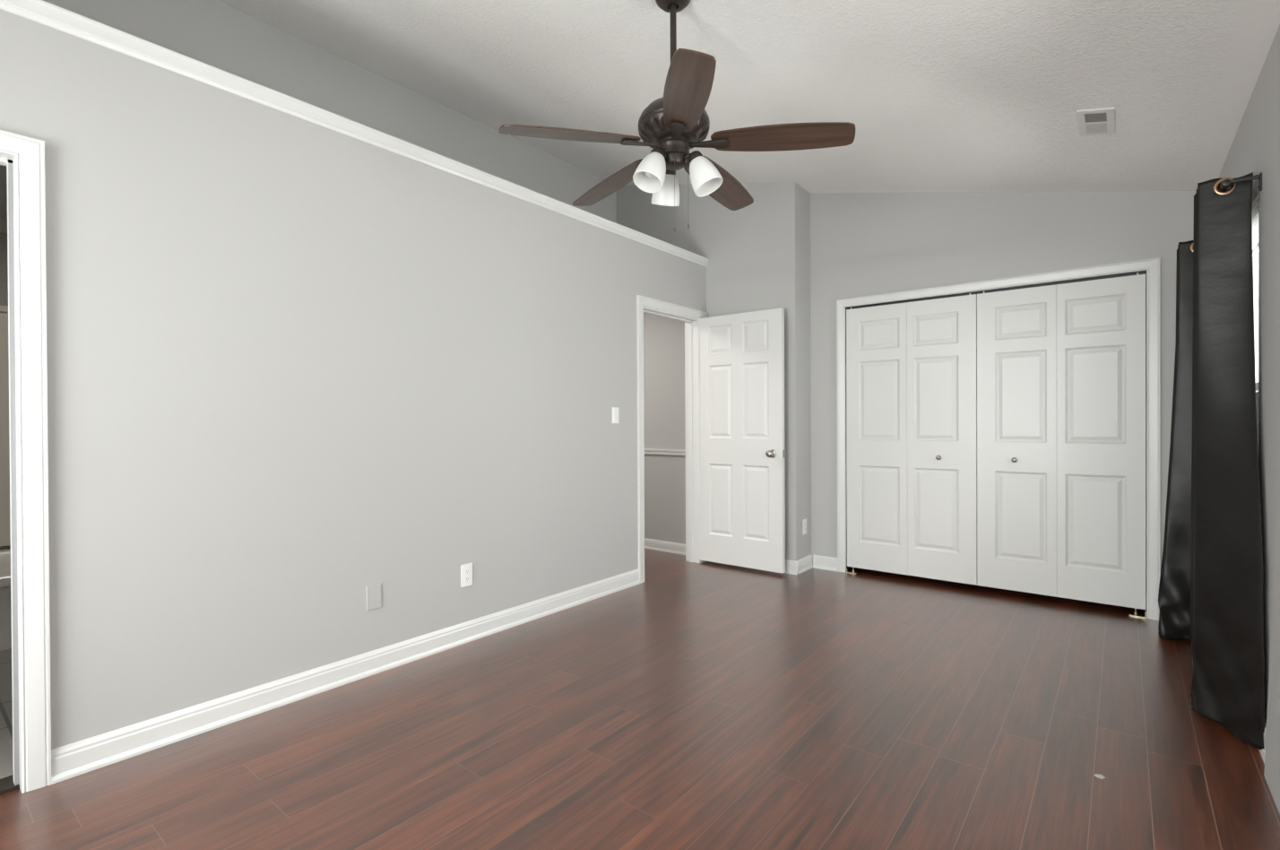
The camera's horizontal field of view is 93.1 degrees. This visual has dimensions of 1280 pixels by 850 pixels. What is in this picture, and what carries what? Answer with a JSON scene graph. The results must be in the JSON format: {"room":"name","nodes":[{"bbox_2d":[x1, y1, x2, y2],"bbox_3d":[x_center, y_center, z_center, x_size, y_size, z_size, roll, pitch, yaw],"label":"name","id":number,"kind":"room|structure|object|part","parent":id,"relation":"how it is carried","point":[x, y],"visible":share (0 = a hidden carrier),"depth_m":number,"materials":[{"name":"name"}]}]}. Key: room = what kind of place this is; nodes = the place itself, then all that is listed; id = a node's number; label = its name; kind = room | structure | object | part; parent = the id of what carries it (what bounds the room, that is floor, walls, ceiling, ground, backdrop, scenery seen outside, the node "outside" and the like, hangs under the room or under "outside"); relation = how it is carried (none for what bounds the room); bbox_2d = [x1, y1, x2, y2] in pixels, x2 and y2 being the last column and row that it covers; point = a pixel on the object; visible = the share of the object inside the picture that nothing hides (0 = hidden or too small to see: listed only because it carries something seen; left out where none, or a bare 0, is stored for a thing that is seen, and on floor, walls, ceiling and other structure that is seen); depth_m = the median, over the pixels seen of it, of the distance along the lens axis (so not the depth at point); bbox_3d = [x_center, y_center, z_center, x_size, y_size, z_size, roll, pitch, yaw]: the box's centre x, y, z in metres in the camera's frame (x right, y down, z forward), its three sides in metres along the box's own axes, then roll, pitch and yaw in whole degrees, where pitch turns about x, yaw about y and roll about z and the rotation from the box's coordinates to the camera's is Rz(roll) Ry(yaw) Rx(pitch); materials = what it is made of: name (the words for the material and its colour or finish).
{"room":"empty bedroom","nodes":[
{"label":"empty bedroom","id":0,"kind":"room"},
{"bbox_2d":[0,233,10,549],"bbox_3d":[-4.131,-0.059,3.641,0.100,2.420,3.950,0,0,39],"label":"wall","id":1,"kind":"structure","parent":0,"point":[4,263],"depth_m":3.77,"materials":[{"name":"grey paint"}]},
{"bbox_2d":[0,217,7,233],"bbox_3d":[-4.055,-1.230,3.601,0.070,0.080,3.900,0,0,39],"label":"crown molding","id":2,"kind":"structure","parent":1,"relation":"attached to","point":[3,221],"depth_m":3.73,"materials":[{"name":"beige wood"}]},
{"bbox_2d":[0,305,10,545],"bbox_3d":[-4.057,0.008,3.614,0.050,1.485,1.800,0,0,39],"label":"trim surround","id":3,"kind":"object","parent":1,"relation":"attached to","point":[4,434],"depth_m":3.76,"materials":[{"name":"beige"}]},
{"bbox_2d":[43,0,616,223],"bbox_3d":[-2.154,-1.793,3.288,0.120,0.899,6.187,0,0,39],"label":"wall","id":4,"kind":"structure","parent":0,"point":[214,33],"depth_m":3.60,"materials":[{"name":"grey paint"}]},
{"bbox_2d":[0,11,706,749],"bbox_3d":[-1.339,-0.068,2.745,0.120,2.420,6.127,0,0,39],"label":"wall","id":5,"kind":"structure","parent":0,"point":[295,367],"depth_m":2.50,"materials":[{"name":"grey paint"}]},
{"bbox_2d":[0,774,18,795],"bbox_3d":[-2.232,1.146,1.652,0.096,0.012,0.747,0,0,39],"label":"trim","id":6,"kind":"structure","parent":5,"relation":"attached to","point":[6,783],"depth_m":1.91,"materials":[{"name":"brown wood"}]},
{"bbox_2d":[8,162,19,785],"bbox_3d":[-1.978,0.158,1.913,0.007,1.964,0.011,0,0,39],"label":"trim","id":7,"kind":"structure","parent":5,"relation":"attached to","point":[10,165],"depth_m":1.91,"materials":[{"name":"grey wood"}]},
{"bbox_2d":[0,129,51,793],"bbox_3d":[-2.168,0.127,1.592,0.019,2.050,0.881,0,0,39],"label":"trim","id":8,"kind":"structure","parent":5,"relation":"attached to","point":[29,152],"depth_m":1.91,"materials":[{"name":"white paint"}]},
{"bbox_2d":[51,568,639,784],"bbox_3d":[-0.947,1.086,3.124,0.020,0.104,3.023,0,0,39],"label":"baseboard","id":9,"kind":"structure","parent":5,"relation":"attached to","point":[73,759],"depth_m":2.50,"materials":[{"name":"white paint"}]},
{"bbox_2d":[0,8,706,268],"bbox_3d":[-2.457,-1.310,3.496,2.802,0.066,6.127,0,0,39],"label":"ledge","id":10,"kind":"object","parent":5,"relation":"attached to","point":[3,168],"visible":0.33,"depth_m":2.80,"materials":[{"name":"grey paint"}]},
{"bbox_2d":[0,0,708,267],"bbox_3d":[-1.332,-1.318,2.663,0.054,0.064,6.027,0,0,39],"label":"trim","id":11,"kind":"structure","parent":5,"relation":"attached to","point":[41,12],"depth_m":2.48,"materials":[{"name":"white paint"}]},
{"bbox_2d":[366,583,381,610],"bbox_3d":[-1.224,0.791,2.788,0.006,0.112,0.069,0,0,39],"label":"blank wall plate","id":12,"kind":"object","parent":5,"relation":"attached to","point":[374,591],"visible":1,"depth_m":2.79,"materials":[{"name":"grey paint"}]},
{"bbox_2d":[460,562,472,587],"bbox_3d":[-0.909,0.788,3.181,0.008,0.117,0.070,0,0,39],"label":"wall outlet","id":13,"kind":"object","parent":5,"relation":"attached to","point":[466,569],"visible":1,"depth_m":3.18,"materials":[{"name":"white plastic"}]},
{"bbox_2d":[464,575,469,581],"bbox_3d":[-0.907,0.808,3.180,0.003,0.029,0.034,0,0,39],"label":"receptacle","id":14,"kind":"object","parent":13,"relation":"attached to","point":[466,577],"depth_m":3.18,"materials":[{"name":"grey plastic"}]},
{"bbox_2d":[464,568,469,574],"bbox_3d":[-0.908,0.769,3.180,0.003,0.029,0.034,0,0,39],"label":"receptacle","id":15,"kind":"object","parent":13,"relation":"attached to","point":[466,570],"depth_m":3.18,"materials":[{"name":"grey plastic"}]},
{"bbox_2d":[612,406,619,423],"bbox_3d":[-0.166,-0.065,4.115,0.008,0.109,0.070,0,0,39],"label":"light switch","id":16,"kind":"object","parent":5,"relation":"attached to","point":[615,410],"visible":1,"depth_m":4.11,"materials":[{"name":"white plastic"}]},
{"bbox_2d":[643,305,698,562],"bbox_3d":[0.199,0.131,4.677,0.122,1.986,0.754,0,0,39],"label":"trim","id":17,"kind":"structure","parent":5,"relation":"attached to","point":[690,323],"depth_m":4.95,"materials":[{"name":"white paint"}]},
{"bbox_2d":[636,294,707,583],"bbox_3d":[0.271,0.100,4.655,0.019,2.048,0.906,0,0,39],"label":"trim","id":18,"kind":"structure","parent":5,"relation":"attached to","point":[641,300],"depth_m":4.33,"materials":[{"name":"white paint"}]},
{"bbox_2d":[699,307,785,573],"bbox_3d":[0.779,0.116,4.711,0.748,1.961,0.163,0,0,39],"label":"door","id":19,"kind":"structure","parent":5,"relation":"in","point":[742,511],"depth_m":4.68,"materials":[{"name":"white paint"}]},
{"bbox_3d":[0.967,0.213,4.499,0.064,0.064,0.064,0,0,39],"label":"knob","id":20,"kind":"part","parent":19,"relation":"part of","materials":[{"name":"silver metal"}]},
{"bbox_2d":[0,548,1279,849],"bbox_3d":[-0.825,1.160,2.937,6.150,0.056,7.250,0,0,39],"label":"floor","id":21,"kind":"structure","parent":0,"point":[706,704],"depth_m":2.15,"materials":[{"name":"brown wood"}]},
{"bbox_2d":[0,548,11,650],"bbox_3d":[-3.657,0.960,3.305,1.000,0.380,1.700,0,0,39],"label":"bathtub","id":22,"kind":"object","parent":21,"relation":"on","point":[5,605],"visible":0.02,"depth_m":3.09,"materials":[{"name":"white plastic"}]},
{"bbox_2d":[643,312,685,544],"bbox_3d":[-0.333,-0.090,5.857,2.182,2.420,0.090,0,0,39],"label":"wall","id":23,"kind":"structure","parent":0,"point":[664,408],"depth_m":5.36,"materials":[{"name":"grey paint"}]},
{"bbox_2d":[644,537,685,554],"bbox_3d":[-0.362,1.074,5.821,2.180,0.092,0.020,0,0,39],"label":"baseboard","id":24,"kind":"structure","parent":23,"relation":"attached to","point":[676,548],"depth_m":5.35,"materials":[{"name":"white paint"}]},
{"bbox_2d":[644,448,685,455],"bbox_3d":[-0.369,0.240,5.813,2.180,0.051,0.028,0,0,39],"label":"trim","id":25,"kind":"structure","parent":23,"relation":"attached to","point":[647,451],"depth_m":5.33,"materials":[{"name":"white paint"}]},
{"bbox_2d":[616,181,811,561],"bbox_3d":[0.549,-0.583,5.271,1.876,3.403,0.385,0,0,39],"label":"wall","id":26,"kind":"structure","parent":0,"point":[757,254],"depth_m":4.72,"materials":[{"name":"grey paint"}]},
{"bbox_2d":[785,559,798,575],"bbox_3d":[0.878,1.070,4.765,0.772,0.100,0.020,0,0,39],"label":"baseboard","id":27,"kind":"structure","parent":26,"relation":"attached to","point":[790,565],"depth_m":4.56,"materials":[{"name":"white paint"}]},
{"bbox_2d":[795,554,812,574],"bbox_3d":[1.261,1.069,4.642,0.020,0.100,0.304,0,0,39],"label":"baseboard","id":28,"kind":"structure","parent":26,"relation":"attached to","point":[806,563],"depth_m":4.64,"materials":[{"name":"white paint"}]},
{"bbox_2d":[802,518,806,534],"bbox_3d":[1.269,0.782,4.662,0.008,0.117,0.070,0,0,39],"label":"wall outlet","id":29,"kind":"object","parent":26,"relation":"attached to","point":[804,521],"visible":1,"depth_m":4.65,"materials":[{"name":"white plastic"}]},
{"bbox_2d":[216,0,1279,192],"bbox_3d":[-0.399,-1.777,2.111,4.332,1.110,6.532,0,0,39],"label":"ceiling","id":30,"kind":"structure","parent":0,"point":[939,96],"depth_m":2.86,"materials":[{"name":"white paint"}]},
{"bbox_2d":[498,0,855,231],"bbox_3d":[0.144,-1.215,2.400,1.285,0.948,1.258,0,0,39],"label":"ceiling fan","id":31,"kind":"object","parent":30,"relation":"hanging from","point":[678,122],"visible":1,"depth_m":2.27,"materials":[{"name":"brown wood"}]},
{"bbox_3d":[-0.252,-1.063,2.220,0.520,0.006,0.146,-5,14,-20],"label":"blade","id":32,"kind":"part","parent":31,"relation":"part of","materials":[{"name":"brown wood"}]},
{"bbox_3d":[-0.122,-1.066,2.683,0.146,0.006,0.520,-16,6,-38],"label":"blade","id":33,"kind":"part","parent":31,"relation":"part of","materials":[{"name":"brown wood"}]},
{"bbox_3d":[0.036,-0.958,2.280,0.116,0.147,0.130,0,0,39],"label":"lamp shade","id":34,"kind":"part","parent":31,"relation":"part of","materials":[{"name":"white glass"}]},
{"bbox_3d":[0.049,-0.981,2.290,0.055,0.098,0.069,0,0,39],"label":"bulb","id":35,"kind":"part","parent":31,"relation":"part of","materials":[{"name":"white glass"}]},
{"bbox_3d":[0.107,-0.960,2.490,0.125,0.147,0.122,0,0,39],"label":"lamp shade","id":36,"kind":"part","parent":31,"relation":"part of","materials":[{"name":"white glass"}]},
{"bbox_3d":[0.133,-0.884,2.314,0.006,0.292,0.006,0,0,39],"label":"pull chain","id":37,"kind":"part","parent":31,"relation":"part of","materials":[{"name":"brown metal"}]},
{"bbox_3d":[0.148,-1.064,1.954,0.146,0.007,0.520,12,4,-3],"label":"blade","id":38,"kind":"part","parent":31,"relation":"part of","materials":[{"name":"brown wood"}]},
{"bbox_3d":[0.255,-0.960,2.325,0.129,0.147,0.118,0,0,39],"label":"lamp shade","id":39,"kind":"part","parent":31,"relation":"part of","materials":[{"name":"white glass"}]},
{"bbox_3d":[0.359,-1.069,2.703,0.146,0.007,0.520,-14,-12,32],"label":"blade","id":40,"kind":"part","parent":31,"relation":"part of","materials":[{"name":"brown wood"}]},
{"bbox_3d":[0.525,-1.067,2.252,0.520,0.006,0.146,4,-10,16],"label":"blade","id":41,"kind":"part","parent":31,"relation":"part of","materials":[{"name":"brown wood"}]},
{"bbox_2d":[1076,107,1115,135],"bbox_3d":[2.083,-1.382,2.767,0.134,0.038,0.292,0,0,39],"label":"ceiling vent","id":42,"kind":"object","parent":30,"relation":"in","point":[1094,121],"visible":1,"depth_m":2.75,"materials":[{"name":"white metal"}]},
{"bbox_2d":[810,190,1196,567],"bbox_3d":[2.329,-0.366,4.037,2.446,2.966,0.100,0,0,39],"label":"wall","id":43,"kind":"structure","parent":0,"point":[862,244],"depth_m":4.12,"materials":[{"name":"grey paint"}]},
{"bbox_2d":[812,554,837,570],"bbox_3d":[1.434,1.068,4.687,0.193,0.100,0.020,0,0,39],"label":"baseboard","id":44,"kind":"structure","parent":43,"relation":"attached to","point":[821,562],"depth_m":4.68,"materials":[{"name":"white paint"}]},
{"bbox_2d":[846,292,977,585],"bbox_3d":[1.904,0.114,4.316,0.873,2.006,0.068,0,0,39],"label":"door","id":45,"kind":"structure","parent":43,"relation":"in","point":[912,367],"depth_m":4.29,"materials":[{"name":"white paint"}]},
{"bbox_2d":[846,270,1146,309],"bbox_3d":[2.261,-0.885,4.069,1.749,0.012,0.048,0,0,39],"label":"trim","id":46,"kind":"structure","parent":43,"relation":"attached to","point":[1144,272],"depth_m":3.94,"materials":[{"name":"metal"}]},
{"bbox_2d":[836,257,1160,620],"bbox_3d":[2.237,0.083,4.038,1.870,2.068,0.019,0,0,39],"label":"trim","id":47,"kind":"structure","parent":43,"relation":"attached to","point":[1152,266],"depth_m":3.51,"materials":[{"name":"white paint"}]},
{"bbox_2d":[977,272,1145,617],"bbox_3d":[2.587,0.114,3.772,0.865,2.006,0.068,0,0,39],"label":"door","id":48,"kind":"structure","parent":43,"relation":"in","point":[1061,367],"depth_m":3.75,"materials":[{"name":"white paint"}]},
{"bbox_3d":[2.408,0.224,3.895,0.034,0.034,0.036,0,0,39],"label":"knob","id":49,"kind":"part","parent":48,"relation":"part of","materials":[{"name":"silver metal"}]},
{"bbox_2d":[1145,460,1146,591],"bbox_3d":[2.567,-0.061,4.323,2.430,2.350,0.638,0,0,39],"label":"wall","id":50,"kind":"structure","parent":0,"point":[1145,461],"depth_m":4.03,"materials":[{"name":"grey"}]},
{"bbox_2d":[1218,24,1279,719],"bbox_3d":[1.204,-0.074,0.774,0.140,2.428,6.412,0,0,39],"label":"wall","id":51,"kind":"structure","parent":0,"point":[1255,148],"depth_m":2.09,"materials":[{"name":"grey paint"}]},
{"bbox_2d":[1219,172,1262,190],"bbox_3d":[2.569,-0.876,2.686,0.106,0.065,1.265,0,0,39],"label":"curtain rod","id":52,"kind":"object","parent":51,"relation":"attached to","point":[1227,183],"visible":0.59,"depth_m":2.19,"materials":[{"name":"black metal"}]},
{"bbox_2d":[1158,240,1193,640],"bbox_3d":[2.826,0.091,3.137,0.213,2.064,0.192,0,0,39],"label":"curtain","id":53,"kind":"object","parent":52,"relation":"hanging from","point":[1174,585],"visible":0.48,"depth_m":3.10,"materials":[{"name":"black fabric"}]},
{"bbox_2d":[1190,172,1264,750],"bbox_3d":[2.180,0.095,2.263,0.168,2.052,0.398,0,0,39],"label":"curtain","id":54,"kind":"object","parent":52,"relation":"hanging from","point":[1227,607],"visible":1,"depth_m":2.23,"materials":[{"name":"black fabric"}]},
{"bbox_2d":[1251,200,1258,446],"bbox_3d":[2.573,-0.158,2.529,0.135,1.387,0.875,0,0,39],"label":"window","id":55,"kind":"structure","parent":51,"relation":"in","point":[1255,211],"depth_m":2.78,"materials":[{"name":"white glass"}]},
{"bbox_2d":[1251,200,1258,256],"bbox_3d":[2.552,-0.771,2.541,0.024,0.156,0.855,0,0,39],"label":"raised blind","id":56,"kind":"object","parent":55,"relation":"attached to","point":[1255,211],"depth_m":2.39,"materials":[{"name":"white plastic"}]},
{"bbox_3d":[2.609,-0.477,2.498,0.025,0.678,0.805,0,0,39],"label":"sash","id":57,"kind":"part","parent":55,"relation":"part of","materials":[{"name":"white plastic"}]},
{"bbox_3d":[2.590,0.155,2.519,0.004,0.600,0.737,0,0,39],"label":"pane","id":58,"kind":"part","parent":55,"relation":"part of","materials":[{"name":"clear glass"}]},
{"bbox_3d":[2.609,-0.477,2.498,0.004,0.610,0.737,0,0,39],"label":"pane","id":59,"kind":"part","parent":55,"relation":"part of","materials":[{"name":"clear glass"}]},
{"bbox_2d":[1258,717,1266,762],"bbox_3d":[1.172,1.088,0.861,0.020,0.104,6.290,0,0,39],"label":"baseboard","id":60,"kind":"structure","parent":51,"relation":"attached to","point":[1262,751],"depth_m":2.06,"materials":[{"name":"white paint"}]},
{"bbox_2d":[1263,449,1279,813],"bbox_3d":[1.750,0.608,1.598,0.033,1.050,0.872,0,0,39],"label":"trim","id":61,"kind":"structure","parent":51,"relation":"attached to","point":[1272,756],"depth_m":1.88,"materials":[{"name":"grey paint"}]}
]}

